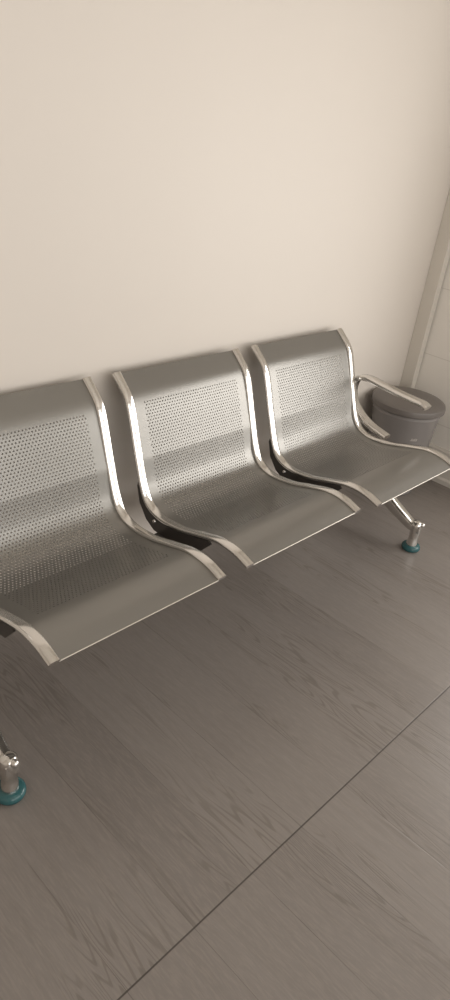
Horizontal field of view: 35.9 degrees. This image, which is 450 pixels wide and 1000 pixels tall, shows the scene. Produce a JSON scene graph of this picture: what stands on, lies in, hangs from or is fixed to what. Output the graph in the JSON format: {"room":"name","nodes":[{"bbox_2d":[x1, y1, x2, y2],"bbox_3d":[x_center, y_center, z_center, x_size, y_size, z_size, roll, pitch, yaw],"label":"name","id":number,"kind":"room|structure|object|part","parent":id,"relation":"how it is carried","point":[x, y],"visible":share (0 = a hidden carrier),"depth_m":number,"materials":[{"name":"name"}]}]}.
{"room":"waiting room","nodes":[
{"label":"waiting room","id":0,"kind":"room"},
{"bbox_2d":[0,480,449,999],"bbox_3d":[0.346,1.274,0.913,3.840,0.100,5.255,31,37,35],"label":"floor","id":1,"kind":"structure","parent":0,"point":[240,790],"depth_m":1.72,"materials":[{"name":"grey wood"}]},
{"bbox_2d":[0,328,449,805],"bbox_3d":[0.019,0.025,2.155,0.624,0.768,1.869,31,37,35],"label":"bench","id":2,"kind":"object","parent":1,"relation":"on","point":[63,613],"visible":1,"depth_m":2.00,"materials":[{"name":"silver metal"}]},
{"bbox_3d":[-0.567,0.228,1.595,0.316,0.123,0.006,31,37,35],"label":"mounting plate","id":3,"kind":"part","parent":2,"relation":"part of","materials":[{"name":"black paint"}]},
{"bbox_3d":[-0.648,0.443,1.681,0.498,0.188,0.044,31,37,35],"label":"leg","id":4,"kind":"part","parent":2,"relation":"part of","materials":[{"name":"silver metal"}]},
{"bbox_3d":[-0.475,0.595,1.570,0.021,0.021,0.021,31,37,35],"label":"knob","id":5,"kind":"part","parent":2,"relation":"part of","materials":[{"name":"silver metal"}]},
{"bbox_3d":[-0.541,0.081,1.521,0.594,0.376,0.030,31,37,35],"label":"frame","id":6,"kind":"part","parent":2,"relation":"part of","materials":[{"name":"silver metal"}]},
{"bbox_3d":[-0.197,-0.057,1.846,0.594,0.376,0.030,31,37,35],"label":"frame","id":7,"kind":"part","parent":2,"relation":"part of","materials":[{"name":"silver metal"}]},
{"bbox_3d":[-0.150,0.065,1.982,0.316,0.123,0.006,31,37,35],"label":"mounting plate","id":8,"kind":"part","parent":2,"relation":"part of","materials":[{"name":"black paint"}]},
{"bbox_3d":[-0.125,-0.082,1.908,0.594,0.376,0.030,31,37,35],"label":"frame","id":9,"kind":"part","parent":2,"relation":"part of","materials":[{"name":"silver metal"}]},
{"bbox_3d":[0.219,-0.220,2.234,0.594,0.376,0.030,31,37,35],"label":"frame","id":10,"kind":"part","parent":2,"relation":"part of","materials":[{"name":"silver metal"}]},
{"bbox_3d":[0.265,-0.095,2.364,0.326,0.123,0.006,31,37,35],"label":"mounting plate","id":11,"kind":"part","parent":2,"relation":"part of","materials":[{"name":"black paint"}]},
{"bbox_3d":[0.290,-0.242,2.290,0.612,0.376,0.030,31,37,35],"label":"frame","id":12,"kind":"part","parent":2,"relation":"part of","materials":[{"name":"silver metal"}]},
{"bbox_3d":[0.626,-0.348,2.713,0.346,0.220,0.045,31,37,35],"label":"armrest","id":13,"kind":"part","parent":2,"relation":"part of","materials":[{"name":"silver metal"}]},
{"bbox_3d":[0.634,-0.380,2.616,0.612,0.376,0.030,31,37,35],"label":"frame","id":14,"kind":"part","parent":2,"relation":"part of","materials":[{"name":"silver metal"}]},
{"bbox_3d":[0.608,-0.052,2.856,0.498,0.188,0.044,31,37,35],"label":"leg","id":15,"kind":"part","parent":2,"relation":"part of","materials":[{"name":"silver metal"}]},
{"bbox_2d":[369,386,445,495],"bbox_3d":[0.793,-0.267,3.185,0.327,0.445,0.327,31,37,35],"label":"trash bin","id":16,"kind":"object","parent":1,"relation":"on","point":[405,422],"visible":0.59,"depth_m":3.02,"materials":[{"name":"grey plastic"}]},
{"bbox_3d":[0.816,-0.441,3.087,0.327,0.042,0.327,31,37,35],"label":"bin lid","id":17,"kind":"part","parent":16,"relation":"part of","materials":[{"name":"plastic"}]},
{"bbox_2d":[0,0,449,592],"bbox_3d":[-0.803,-0.736,1.275,0.120,2.750,5.255,31,37,35],"label":"wall","id":18,"kind":"structure","parent":0,"point":[180,180],"depth_m":2.02,"materials":[{"name":"beige paint"}]},
{"bbox_2d":[415,257,449,450],"bbox_3d":[2.345,-0.650,1.877,3.720,2.750,0.120,31,37,35],"label":"wall","id":19,"kind":"structure","parent":0,"point":[433,378],"depth_m":3.23,"materials":[{"name":"beige paint"}]},
{"bbox_2d":[400,189,449,388],"bbox_3d":[0.991,-1.391,2.862,0.062,2.750,0.041,31,37,35],"label":"trim","id":20,"kind":"structure","parent":19,"relation":"attached to","point":[441,254],"depth_m":3.13,"materials":[{"name":"paint"}]},
{"bbox_2d":[429,443,449,487],"bbox_3d":[2.122,0.475,2.478,3.538,0.165,0.026,31,37,35],"label":"baseboard","id":21,"kind":"structure","parent":19,"relation":"attached to","point":[443,479],"depth_m":3.34,"materials":[{"name":"paint"}]}
]}

